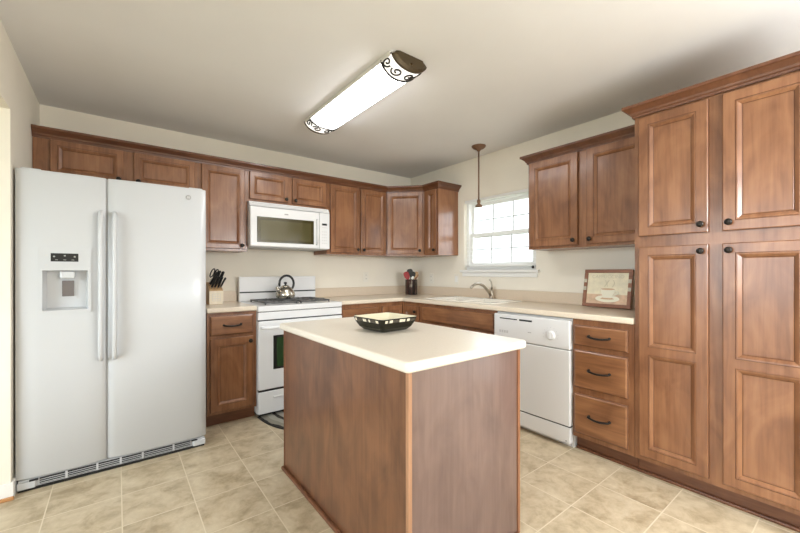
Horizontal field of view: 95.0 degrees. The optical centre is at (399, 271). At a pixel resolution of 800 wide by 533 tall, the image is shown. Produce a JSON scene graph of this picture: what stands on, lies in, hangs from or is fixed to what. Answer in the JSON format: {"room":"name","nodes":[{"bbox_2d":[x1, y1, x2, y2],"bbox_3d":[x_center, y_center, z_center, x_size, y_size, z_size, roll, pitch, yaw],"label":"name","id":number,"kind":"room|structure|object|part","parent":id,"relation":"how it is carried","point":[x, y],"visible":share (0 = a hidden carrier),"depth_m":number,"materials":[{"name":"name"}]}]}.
{"room":"kitchen","nodes":[
{"label":"kitchen","id":0,"kind":"room"},
{"bbox_2d":[0,20,39,484],"bbox_3d":[-0.848,-0.013,0.277,0.120,2.400,5.900,0,0,-38],"label":"wall","id":1,"kind":"structure","parent":0,"point":[19,104],"depth_m":1.92,"materials":[{"name":"beige paint"}]},
{"bbox_2d":[0,496,13,503],"bbox_3d":[-2.079,1.179,1.863,0.164,0.018,0.018,0,0,-38],"label":"trim","id":2,"kind":"structure","parent":1,"relation":"attached to","point":[11,498],"depth_m":1.89,"materials":[{"name":"orange wood"}]},
{"bbox_2d":[0,475,17,498],"bbox_3d":[-2.355,1.146,2.231,0.144,0.085,0.902,0,0,-38],"label":"baseboard","id":3,"kind":"structure","parent":1,"relation":"attached to","point":[9,489],"depth_m":1.91,"materials":[{"name":"white paint"}]},
{"bbox_2d":[40,104,410,300],"bbox_3d":[-1.985,-0.012,3.214,5.540,2.400,0.140,0,0,-38],"label":"wall","id":4,"kind":"structure","parent":0,"point":[329,271],"depth_m":3.63,"materials":[{"name":"beige paint"}]},
{"bbox_2d":[32,136,197,187],"bbox_3d":[-2.111,-0.769,2.803,0.964,0.285,0.354,0,0,-38],"label":"upper cabinet","id":5,"kind":"object","parent":4,"relation":"attached to","point":[53,155],"visible":0.74,"depth_m":2.64,"materials":[{"name":"brown wood"}]},
{"bbox_3d":[-2.186,-0.767,2.572,0.391,0.241,0.020,0,0,-38],"label":"door","id":6,"kind":"part","parent":5,"relation":"part of","materials":[{"name":"brown wood"}]},
{"bbox_3d":[-1.824,-0.767,2.851,0.400,0.241,0.020,0,0,-38],"label":"door","id":7,"kind":"part","parent":5,"relation":"part of","materials":[{"name":"brown wood"}]},
{"bbox_2d":[31,124,460,192],"bbox_3d":[-0.867,-0.924,3.234,3.460,0.066,0.584,0,0,-38],"label":"crown molding","id":8,"kind":"structure","parent":5,"relation":"attached to","point":[39,131],"depth_m":3.04,"materials":[{"name":"brown wood"}]},
{"bbox_2d":[198,163,246,252],"bbox_3d":[-1.575,-0.546,3.216,0.385,0.732,0.354,0,0,-38],"label":"upper cabinet","id":9,"kind":"object","parent":4,"relation":"attached to","point":[225,188],"visible":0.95,"depth_m":3.11,"materials":[{"name":"brown wood"}]},
{"bbox_2d":[223,291,236,301],"bbox_3d":[-1.679,0.226,3.346,0.360,0.098,0.019,0,0,-38],"label":"backsplash","id":10,"kind":"structure","parent":4,"relation":"attached to","point":[227,295],"depth_m":3.41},
{"bbox_2d":[247,171,325,208],"bbox_3d":[-1.121,-0.769,3.566,0.761,0.288,0.354,0,0,-38],"label":"upper cabinet","id":11,"kind":"object","parent":4,"relation":"attached to","point":[261,187],"visible":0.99,"depth_m":3.42,"materials":[{"name":"brown wood"}]},
{"bbox_3d":[-1.190,-0.768,3.340,0.347,0.242,0.020,0,0,-38],"label":"door","id":12,"kind":"part","parent":11,"relation":"part of","materials":[{"name":"brown wood"}]},
{"bbox_2d":[247,201,328,250],"bbox_3d":[-1.103,-0.420,3.543,0.759,0.404,0.410,0,0,-38],"label":"microwave","id":13,"kind":"object","parent":11,"relation":"attached to","point":[270,226],"visible":0.98,"depth_m":3.38,"materials":[{"name":"white plastic"}]},
{"bbox_3d":[-0.798,-0.383,3.542,0.017,0.255,0.036,0,0,-38],"label":"handle","id":14,"kind":"part","parent":13,"relation":"part of","materials":[{"name":"white plastic"}]},
{"bbox_3d":[-0.751,-0.401,3.619,0.107,0.350,0.036,0,0,-38],"label":"control panel","id":15,"kind":"part","parent":13,"relation":"part of","materials":[{"name":"white plastic"}]},
{"bbox_3d":[-0.884,-0.768,3.576,0.343,0.242,0.020,0,0,-38],"label":"door","id":16,"kind":"part","parent":11,"relation":"part of","materials":[{"name":"brown wood"}]},
{"bbox_2d":[314,184,385,256],"bbox_3d":[-0.527,-0.547,4.025,0.738,0.732,0.354,0,0,-38],"label":"upper cabinet","id":17,"kind":"object","parent":4,"relation":"attached to","point":[357,217],"visible":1,"depth_m":3.88,"materials":[{"name":"brown wood"}]},
{"bbox_3d":[-0.572,-0.545,3.817,0.339,0.689,0.020,0,0,-38],"label":"door","id":18,"kind":"part","parent":17,"relation":"part of","materials":[{"name":"brown wood"}]},
{"bbox_3d":[-0.292,-0.545,4.033,0.322,0.689,0.020,0,0,-38],"label":"door","id":19,"kind":"part","parent":17,"relation":"part of","materials":[{"name":"brown wood"}]},
{"bbox_2d":[363,272,367,281],"bbox_3d":[-0.404,0.061,4.340,0.070,0.116,0.008,0,0,-38],"label":"wall outlet","id":20,"kind":"object","parent":4,"relation":"attached to","point":[365,274],"visible":1,"depth_m":4.33,"materials":[{"name":"white plastic"}]},
{"bbox_2d":[375,192,437,257],"bbox_3d":[0.087,-0.548,4.332,0.608,0.732,0.618,0,0,-38],"label":"upper cabinet","id":21,"kind":"object","parent":4,"relation":"attached to","point":[404,210],"visible":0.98,"depth_m":4.11,"materials":[{"name":"brown wood"}]},
{"bbox_3d":[0.055,-0.546,4.112,0.397,0.689,0.020,0,0,7],"label":"door","id":22,"kind":"part","parent":21,"relation":"part of","materials":[{"name":"brown wood"}]},
{"bbox_2d":[0,413,798,532],"bbox_3d":[-0.139,1.236,0.823,5.540,0.100,6.180,0,0,-38],"label":"floor","id":23,"kind":"structure","parent":0,"point":[235,482],"depth_m":1.93,"materials":[{"name":"beige tile"}]},
{"bbox_2d":[15,167,205,492],"bbox_3d":[-1.933,0.310,2.547,0.917,1.756,0.918,0,0,-38],"label":"refrigerator","id":24,"kind":"object","parent":23,"relation":"on","point":[110,274],"visible":1,"depth_m":2.18,"materials":[{"name":"white metal"}]},
{"bbox_3d":[-1.921,0.281,2.093,0.382,1.682,0.068,0,0,-38],"label":"freezer door","id":25,"kind":"part","parent":24,"relation":"part of","materials":[{"name":"white metal"}]},
{"bbox_3d":[-1.753,0.082,2.147,0.025,0.892,0.063,0,0,-38],"label":"handle","id":26,"kind":"part","parent":24,"relation":"part of","materials":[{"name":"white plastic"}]},
{"bbox_3d":[-1.702,0.082,2.186,0.025,0.892,0.063,0,0,-38],"label":"handle","id":27,"kind":"part","parent":24,"relation":"part of","materials":[{"name":"white plastic"}]},
{"bbox_3d":[-1.555,0.281,2.376,0.527,1.682,0.068,0,0,-38],"label":"fridge door","id":28,"kind":"part","parent":24,"relation":"part of","materials":[{"name":"white metal"}]},
{"bbox_2d":[206,310,255,426],"bbox_3d":[-1.481,0.751,3.091,0.360,0.874,0.666,0,0,-38],"label":"base cabinet","id":29,"kind":"object","parent":23,"relation":"on","point":[230,336],"visible":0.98,"depth_m":2.85,"materials":[{"name":"brown wood"}]},
{"bbox_2d":[206,291,256,312],"bbox_3d":[-1.492,0.245,3.103,0.360,0.136,0.633,0,0,-38],"label":"countertop","id":30,"kind":"structure","parent":29,"relation":"on","point":[230,303],"depth_m":2.95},
{"bbox_2d":[206,282,222,304],"bbox_3d":[-1.585,0.182,3.134,0.107,0.185,0.154,0,0,-38],"label":"knife block","id":31,"kind":"object","parent":30,"relation":"on","point":[214,296],"visible":0.98,"depth_m":3.08,"materials":[{"name":"beige wood"}]},
{"bbox_2d":[209,271,217,285],"bbox_3d":[-1.582,0.058,3.109,0.085,0.122,0.021,0,0,17],"label":"kitchen knife","id":32,"kind":"object","parent":31,"relation":"in","point":[216,272],"visible":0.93,"depth_m":3.10,"materials":[{"name":"black plastic"}]},
{"bbox_2d":[209,268,218,283],"bbox_3d":[-1.600,0.038,3.146,0.080,0.138,0.053,0,0,-19],"label":"scissors","id":33,"kind":"object","parent":31,"relation":"in","point":[210,276],"visible":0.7,"depth_m":3.14,"materials":[{"name":"black plastic"}]},
{"bbox_2d":[211,276,217,288],"bbox_3d":[-1.557,0.086,3.070,0.072,0.108,0.019,0,0,23],"label":"kitchen knife","id":34,"kind":"object","parent":31,"relation":"in","point":[215,278],"visible":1,"depth_m":3.06,"materials":[{"name":"black plastic"}]},
{"bbox_3d":[-1.540,0.216,3.075,0.107,0.112,0.004,0,0,-38],"label":"panel","id":35,"kind":"part","parent":31,"relation":"part of","materials":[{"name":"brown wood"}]},
{"bbox_3d":[-1.309,0.412,2.862,0.313,0.150,0.020,0,0,-38],"label":"drawer","id":36,"kind":"part","parent":29,"relation":"part of","materials":[{"name":"brown wood"}]},
{"bbox_3d":[-1.309,0.790,2.862,0.313,0.558,0.020,0,0,-38],"label":"door","id":37,"kind":"part","parent":29,"relation":"part of","materials":[{"name":"brown wood"}]},
{"bbox_3d":[-1.292,0.413,2.840,0.142,0.023,0.037,0,0,-38],"label":"pull handle","id":38,"kind":"part","parent":29,"relation":"part of","materials":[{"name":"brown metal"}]},
{"bbox_2d":[257,411,283,429],"bbox_3d":[-0.691,1.183,2.990,0.754,0.007,0.570,0,0,-38],"label":"kitchen rug","id":39,"kind":"object","parent":23,"relation":"on","point":[276,420],"visible":0.24,"depth_m":2.93,"materials":[{"name":"beige fabric"}]},
{"bbox_2d":[238,276,341,416],"bbox_3d":[-1.009,0.616,3.401,0.762,1.142,0.694,0,0,-38],"label":"gas range","id":40,"kind":"object","parent":23,"relation":"on","point":[271,311],"visible":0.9,"depth_m":3.07,"materials":[{"name":"white metal"}]},
{"bbox_3d":[-0.819,0.450,3.154,0.730,0.029,0.070,0,0,-38],"label":"handle","id":41,"kind":"part","parent":40,"relation":"part of","materials":[{"name":"white metal"}]},
{"bbox_3d":[-0.847,1.064,3.192,0.758,0.178,0.040,0,0,-38],"label":"storage drawer","id":42,"kind":"part","parent":40,"relation":"part of","materials":[{"name":"white metal"}]},
{"bbox_2d":[276,274,294,297],"bbox_3d":[-1.098,0.137,3.512,0.180,0.226,0.182,0,0,-17],"label":"kettle","id":43,"kind":"object","parent":40,"relation":"on","point":[285,291],"visible":1,"depth_m":3.46,"materials":[{"name":"silver metal"}]},
{"bbox_3d":[-1.088,0.101,3.520,0.178,0.154,0.062,0,0,-38],"label":"handle","id":44,"kind":"part","parent":43,"relation":"part of","materials":[{"name":"black plastic"}]},
{"bbox_2d":[242,300,341,311],"bbox_3d":[-1.030,0.302,3.427,0.762,0.046,0.620,0,0,-38],"label":"cooktop","id":45,"kind":"object","parent":40,"relation":"in","point":[262,305],"depth_m":3.22,"materials":[{"name":"white metal"}]},
{"bbox_3d":[-0.848,0.680,3.192,0.758,0.557,0.040,0,0,-38],"label":"oven door","id":46,"kind":"part","parent":40,"relation":"part of","materials":[{"name":"white metal"}]},
{"bbox_3d":[-0.852,0.361,3.196,0.758,0.062,0.032,0,0,-38],"label":"panel","id":47,"kind":"part","parent":40,"relation":"part of","materials":[{"name":"white metal"}]},
{"bbox_2d":[341,303,378,317],"bbox_3d":[-0.554,0.750,3.806,0.448,0.874,0.666,0,0,-38],"label":"base cabinet","id":48,"kind":"object","parent":23,"relation":"on","point":[351,310],"visible":0.09,"depth_m":3.56,"materials":[{"name":"brown wood"}]},
{"bbox_2d":[379,301,420,322],"bbox_3d":[0.058,0.749,4.125,0.907,0.874,0.907,0,0,-38],"label":"base cabinet","id":49,"kind":"object","parent":23,"relation":"on","point":[400,307],"visible":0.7,"depth_m":3.78,"materials":[{"name":"brown wood"}]},
{"bbox_3d":[-0.081,0.710,3.809,0.251,0.717,0.020,0,0,-38],"label":"door","id":50,"kind":"part","parent":49,"relation":"part of","materials":[{"name":"brown wood"}]},
{"bbox_3d":[0.114,0.709,3.783,0.020,0.717,0.250,0,0,-38],"label":"door","id":51,"kind":"part","parent":49,"relation":"part of","materials":[{"name":"brown wood"}]},
{"bbox_2d":[315,286,634,323],"bbox_3d":[0.464,0.242,3.231,1.357,0.136,2.820,0,0,-38],"label":"countertop","id":52,"kind":"structure","parent":49,"relation":"on","point":[545,303],"depth_m":3.36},
{"bbox_2d":[405,279,416,294],"bbox_3d":[0.136,0.181,4.402,0.150,0.182,0.150,0,0,-38],"label":"utensil crock","id":53,"kind":"object","parent":52,"relation":"on","point":[410,285],"visible":0.98,"depth_m":4.34,"materials":[{"name":"brown ceramic"}]},
{"bbox_2d":[403,272,409,278],"bbox_3d":[0.108,0.127,4.375,0.134,0.262,0.011,0,0,2],"label":"spatula","id":54,"kind":"object","parent":53,"relation":"in","point":[406,274],"visible":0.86,"depth_m":4.37,"materials":[{"name":"red plastic"}]},
{"bbox_2d":[407,269,412,279],"bbox_3d":[0.118,0.110,4.390,0.073,0.292,0.011,0,0,2],"label":"spoon","id":55,"kind":"object","parent":53,"relation":"in","point":[410,271],"visible":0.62,"depth_m":4.38,"materials":[{"name":"black plastic"}]},
{"bbox_2d":[426,296,521,303],"bbox_3d":[0.682,0.351,3.494,0.435,0.182,0.805,0,0,-38],"label":"sink","id":56,"kind":"object","parent":52,"relation":"in","point":[451,298],"visible":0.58,"depth_m":3.49,"materials":[{"name":"white ceramic"}]},
{"bbox_3d":[0.568,0.354,3.642,0.335,0.176,0.332,0,0,-38],"label":"bowl","id":57,"kind":"part","parent":56,"relation":"part of","materials":[{"name":"white ceramic"}]},
{"bbox_3d":[0.796,0.354,3.347,0.335,0.176,0.332,0,0,-38],"label":"bowl","id":58,"kind":"part","parent":56,"relation":"part of","materials":[{"name":"white ceramic"}]},
{"bbox_2d":[470,279,494,298],"bbox_3d":[0.802,0.169,3.552,0.327,0.206,0.064,0,0,-38],"label":"faucet","id":59,"kind":"object","parent":52,"relation":"on","point":[490,292],"visible":0.88,"depth_m":3.60,"materials":[{"name":"silver metal"}]},
{"bbox_3d":[0.789,0.177,3.553,0.308,0.152,0.034,0,0,-34],"label":"spout","id":60,"kind":"part","parent":59,"relation":"part of","materials":[{"name":"silver metal"}]},
{"bbox_2d":[582,269,633,308],"bbox_3d":[1.565,0.123,2.756,0.118,0.284,0.340,0,0,-38],"label":"framed picture","id":61,"kind":"object","parent":52,"relation":"on","point":[607,288],"visible":1,"depth_m":2.73,"materials":[{"name":"brown wood"}]},
{"bbox_2d":[586,273,628,304],"bbox_3d":[1.550,0.124,2.745,0.054,0.240,0.296,0,0,-38],"label":"artwork","id":62,"kind":"object","parent":61,"relation":"attached to","point":[601,288],"depth_m":2.74,"materials":[{"name":"beige paper"}]},
{"bbox_2d":[280,317,525,532],"bbox_3d":[-0.064,0.748,1.950,0.733,0.877,1.243,0,0,-38],"label":"kitchen island","id":63,"kind":"object","parent":23,"relation":"on","point":[416,428],"visible":0.94,"depth_m":1.52,"materials":[{"name":"brown wood"}]},
{"bbox_3d":[-0.694,0.768,2.213,0.012,0.838,0.012,0,0,-38],"label":"corner moulding","id":64,"kind":"part","parent":63,"relation":"part of","materials":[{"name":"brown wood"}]},
{"bbox_2d":[280,317,525,372],"bbox_3d":[-0.077,0.328,1.940,0.701,0.038,1.243,0,0,-38],"label":"island countertop","id":65,"kind":"structure","parent":63,"relation":"on","point":[421,346],"depth_m":1.62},
{"bbox_2d":[354,312,416,332],"bbox_3d":[-0.080,0.272,1.968,0.252,0.073,0.252,0,0,-42],"label":"square bowl","id":66,"kind":"object","parent":65,"relation":"on","point":[387,321],"visible":1,"depth_m":1.91,"materials":[{"name":"black ceramic"}]},
{"bbox_3d":[0.031,0.767,1.278,0.018,0.838,0.018,0,0,-38],"label":"corner moulding","id":67,"kind":"part","parent":63,"relation":"part of","materials":[{"name":"brown wood"}]},
{"bbox_3d":[0.274,0.766,1.466,0.625,0.838,0.012,0,0,-38],"label":"panel","id":68,"kind":"part","parent":63,"relation":"part of","materials":[{"name":"brown wood"}]},
{"bbox_3d":[0.177,0.767,2.137,0.016,0.838,1.193,0,0,-38],"label":"frame","id":69,"kind":"part","parent":63,"relation":"part of","materials":[{"name":"brown wood"}]},
{"bbox_2d":[421,303,497,334],"bbox_3d":[0.714,0.748,3.479,0.659,0.874,0.914,0,0,-38],"label":"base cabinet","id":70,"kind":"object","parent":23,"relation":"on","point":[470,319],"visible":0.09,"depth_m":3.24,"materials":[{"name":"brown wood"}]},
{"bbox_3d":[0.355,0.782,3.470,0.020,0.572,0.421,0,0,-38],"label":"door","id":71,"kind":"part","parent":70,"relation":"part of","materials":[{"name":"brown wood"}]},
{"bbox_3d":[0.626,0.781,3.119,0.020,0.572,0.422,0,0,-38],"label":"door","id":72,"kind":"part","parent":70,"relation":"part of","materials":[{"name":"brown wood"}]},
{"bbox_2d":[494,311,576,446],"bbox_3d":[1.175,0.751,2.861,0.629,0.868,0.616,0,0,-38],"label":"dishwasher","id":73,"kind":"object","parent":23,"relation":"on","point":[546,360],"visible":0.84,"depth_m":2.58,"materials":[{"name":"white plastic"}]},
{"bbox_3d":[0.957,0.424,2.692,0.050,0.194,0.616,0,0,-38],"label":"control panel","id":74,"kind":"part","parent":73,"relation":"part of","materials":[{"name":"white plastic"}]},
{"bbox_2d":[498,311,572,320],"bbox_3d":[1.199,0.701,2.879,0.570,0.768,0.614,0,0,-38],"label":"tub","id":75,"kind":"object","parent":73,"relation":"in","point":[522,314],"depth_m":2.67,"materials":[{"name":"white plastic"}]},
{"bbox_3d":[0.958,1.095,2.693,0.042,0.107,0.616,0,0,-38],"label":"panel","id":76,"kind":"part","parent":73,"relation":"part of","materials":[{"name":"white metal"}]},
{"bbox_3d":[0.957,0.780,2.692,0.045,0.505,0.616,0,0,-38],"label":"door","id":77,"kind":"part","parent":73,"relation":"part of","materials":[{"name":"white metal"}]},
{"bbox_3d":[1.177,1.135,2.862,0.485,0.100,0.614,0,0,-38],"label":"toe panel","id":78,"kind":"part","parent":73,"relation":"part of","materials":[{"name":"white metal"}]},
{"bbox_2d":[573,319,638,467],"bbox_3d":[1.487,0.747,2.473,0.666,0.874,0.368,0,0,-38],"label":"base cabinet","id":79,"kind":"object","parent":23,"relation":"on","point":[603,352],"visible":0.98,"depth_m":2.28,"materials":[{"name":"brown wood"}]},
{"bbox_3d":[1.233,0.928,2.287,0.037,0.023,0.142,0,0,-38],"label":"pull handle","id":80,"kind":"part","parent":79,"relation":"part of","materials":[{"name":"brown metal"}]},
{"bbox_3d":[1.233,0.634,2.287,0.037,0.023,0.142,0,0,-38],"label":"pull handle","id":81,"kind":"part","parent":79,"relation":"part of","materials":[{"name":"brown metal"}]},
{"bbox_3d":[1.232,0.415,2.287,0.037,0.023,0.142,0,0,-38],"label":"pull handle","id":82,"kind":"part","parent":79,"relation":"part of","materials":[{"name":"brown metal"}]},
{"bbox_3d":[1.255,0.928,2.304,0.020,0.260,0.324,0,0,-38],"label":"drawer","id":83,"kind":"part","parent":79,"relation":"part of","materials":[{"name":"brown wood"}]},
{"bbox_3d":[1.255,0.634,2.304,0.020,0.246,0.324,0,0,-38],"label":"drawer","id":84,"kind":"part","parent":79,"relation":"part of","materials":[{"name":"brown wood"}]},
{"bbox_3d":[1.255,0.414,2.304,0.020,0.133,0.324,0,0,-38],"label":"drawer","id":85,"kind":"part","parent":79,"relation":"part of","materials":[{"name":"brown wood"}]},
{"bbox_2d":[577,445,799,532],"bbox_3d":[1.533,1.176,2.038,0.017,0.016,1.107,0,0,-38],"label":"trim","id":86,"kind":"structure","parent":23,"relation":"on","point":[736,506],"depth_m":1.95,"materials":[{"name":"brown wood"}]},
{"bbox_2d":[635,70,799,527],"bbox_3d":[1.829,0.134,2.034,0.659,2.100,0.741,0,0,-38],"label":"pantry cabinet","id":87,"kind":"object","parent":23,"relation":"on","point":[717,177],"visible":1,"depth_m":1.85,"materials":[{"name":"brown wood"}]},
{"bbox_2d":[520,51,799,164],"bbox_3d":[1.552,-0.930,2.391,0.659,0.073,1.745,0,0,-38],"label":"crown molding","id":88,"kind":"structure","parent":87,"relation":"on","point":[788,63],"depth_m":1.95,"materials":[{"name":"brown wood"}]},
{"bbox_3d":[1.484,-0.546,2.005,0.020,0.683,0.316,0,0,-38],"label":"door","id":89,"kind":"part","parent":87,"relation":"part of","materials":[{"name":"brown wood"}]},
{"bbox_3d":[1.486,0.458,2.005,0.020,1.202,0.316,0,0,-38],"label":"door","id":90,"kind":"part","parent":87,"relation":"part of","materials":[{"name":"brown wood"}]},
{"bbox_3d":[1.545,-0.108,1.887,0.030,0.033,0.033,0,0,-38],"label":"knob","id":91,"kind":"part","parent":87,"relation":"part of","materials":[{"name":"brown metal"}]},
{"bbox_3d":[1.544,-0.246,1.887,0.030,0.033,0.033,0,0,-38],"label":"knob","id":92,"kind":"part","parent":87,"relation":"part of","materials":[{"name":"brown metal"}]},
{"bbox_3d":[1.612,-0.246,1.800,0.030,0.033,0.033,0,0,-38],"label":"knob","id":93,"kind":"part","parent":87,"relation":"part of","materials":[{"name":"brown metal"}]},
{"bbox_3d":[1.612,-0.108,1.800,0.030,0.033,0.033,0,0,-38],"label":"knob","id":94,"kind":"part","parent":87,"relation":"part of","materials":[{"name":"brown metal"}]},
{"bbox_3d":[1.714,0.458,1.710,0.020,1.202,0.318,0,0,-38],"label":"door","id":95,"kind":"part","parent":87,"relation":"part of","materials":[{"name":"brown wood"}]},
{"bbox_3d":[1.712,-0.546,1.710,0.020,0.683,0.318,0,0,-38],"label":"door","id":96,"kind":"part","parent":87,"relation":"part of","materials":[{"name":"brown wood"}]},
{"bbox_2d":[0,0,799,177],"bbox_3d":[-0.141,-1.264,0.823,5.540,0.100,6.180,0,0,-38],"label":"ceiling","id":97,"kind":"structure","parent":0,"point":[498,74],"depth_m":2.10,"materials":[{"name":"paint"}]},
{"bbox_2d":[305,50,426,134],"bbox_3d":[-0.302,-1.172,2.538,0.261,0.082,1.222,0,0,-38],"label":"ceiling light","id":98,"kind":"object","parent":97,"relation":"attached to","point":[392,70],"visible":1,"depth_m":2.33,"materials":[{"name":"white paint"}]},
{"bbox_3d":[-0.626,-1.170,2.957,0.240,0.062,0.116,0,0,-38],"label":"etched glass","id":99,"kind":"part","parent":98,"relation":"part of","materials":[{"name":"white glass"}]},
{"bbox_2d":[312,64,404,128],"bbox_3d":[-0.305,-1.171,2.541,0.240,0.062,0.934,0,0,-38],"label":"diffuser","id":100,"kind":"object","parent":98,"relation":"attached to","point":[376,82],"depth_m":2.43,"materials":[{"name":"white plastic"}]},
{"bbox_3d":[0.016,-1.171,2.125,0.240,0.062,0.116,0,0,-38],"label":"etched glass","id":101,"kind":"part","parent":98,"relation":"part of","materials":[{"name":"white glass"}]},
{"bbox_2d":[472,144,485,207],"bbox_3d":[0.760,-0.919,3.539,0.136,0.592,0.136,0,0,-38],"label":"pendant lamp","id":102,"kind":"object","parent":97,"relation":"hanging from","point":[478,147],"visible":1,"depth_m":3.53,"materials":[{"name":"brown metal"}]},
{"bbox_2d":[475,199,481,207],"bbox_3d":[0.760,-0.661,3.539,0.068,0.077,0.068,0,0,-38],"label":"socket","id":103,"kind":"object","parent":102,"relation":"attached to","point":[478,205],"depth_m":3.52,"materials":[{"name":"brown metal"}]},
{"bbox_3d":[0.760,-0.927,3.539,0.014,0.485,0.014,0,0,-38],"label":"rod","id":104,"kind":"part","parent":102,"relation":"part of","materials":[{"name":"brown metal"}]},
{"bbox_2d":[411,111,634,294],"bbox_3d":[1.998,-0.016,2.473,0.140,2.400,5.900,0,0,-38],"label":"wall","id":105,"kind":"structure","parent":0,"point":[502,171],"depth_m":3.51,"materials":[{"name":"beige paint"}]},
{"bbox_2d":[424,188,457,255],"bbox_3d":[0.440,-0.548,4.082,0.354,0.732,0.228,0,0,-38],"label":"upper cabinet","id":106,"kind":"object","parent":105,"relation":"attached to","point":[440,205],"visible":1,"depth_m":4.00,"materials":[{"name":"brown wood"}]},
{"bbox_3d":[0.341,-0.546,3.987,0.020,0.689,0.169,0,0,-38],"label":"door","id":107,"kind":"part","parent":106,"relation":"part of","materials":[{"name":"brown wood"}]},
{"bbox_2d":[454,274,458,283],"bbox_3d":[0.633,0.080,4.117,0.010,0.116,0.070,0,0,-38],"label":"light switch","id":108,"kind":"object","parent":105,"relation":"attached to","point":[456,276],"visible":1,"depth_m":4.11,"materials":[{"name":"white plastic"}]},
{"bbox_2d":[315,286,634,308],"bbox_3d":[0.464,0.224,3.231,1.357,0.098,2.820,0,0,-38],"label":"backsplash","id":109,"kind":"structure","parent":105,"relation":"attached to","point":[521,295],"depth_m":3.94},
{"bbox_2d":[460,192,539,276],"bbox_3d":[1.009,-0.364,3.712,0.160,0.827,0.950,0,0,-38],"label":"window","id":110,"kind":"structure","parent":105,"relation":"in","point":[494,271],"depth_m":3.75,"materials":[{"name":"white paint"}]},
{"bbox_3d":[0.999,0.015,3.704,0.135,0.070,0.950,0,0,-38],"label":"sill","id":111,"kind":"part","parent":110,"relation":"part of","materials":[{"name":"white paint"}]},
{"bbox_2d":[465,188,535,267],"bbox_3d":[0.981,-0.404,3.694,0.059,0.744,0.859,0,0,-38],"label":"window blind","id":112,"kind":"object","parent":110,"relation":"attached to","point":[523,190],"visible":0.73,"depth_m":3.68,"materials":[{"name":"white paint"}]},
{"bbox_3d":[0.986,-0.062,3.698,0.022,0.014,0.859,0,0,-38],"label":"rail","id":113,"kind":"part","parent":112,"relation":"part of","materials":[{"name":"white paint"}]},
{"bbox_3d":[1.057,-0.556,3.752,0.025,0.372,0.805,0,0,-38],"label":"sash","id":114,"kind":"part","parent":110,"relation":"part of","materials":[{"name":"white paint"}]},
{"bbox_3d":[1.032,-0.233,3.733,0.025,0.365,0.805,0,0,-38],"label":"sash","id":115,"kind":"part","parent":110,"relation":"part of","materials":[{"name":"white glass"}]},
{"bbox_2d":[529,137,634,250],"bbox_3d":[1.446,-0.550,2.778,0.354,0.732,0.898,0,0,-38],"label":"upper cabinet","id":116,"kind":"object","parent":105,"relation":"attached to","point":[585,199],"visible":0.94,"depth_m":2.70,"materials":[{"name":"brown wood"}]},
{"bbox_3d":[1.197,-0.547,2.877,0.020,0.689,0.399,0,0,-38],"label":"door","id":117,"kind":"part","parent":116,"relation":"part of","materials":[{"name":"brown wood"}]},
{"bbox_3d":[1.480,-0.547,2.510,0.020,0.689,0.395,0,0,-38],"label":"door","id":118,"kind":"part","parent":116,"relation":"part of","materials":[{"name":"brown wood"}]}
]}

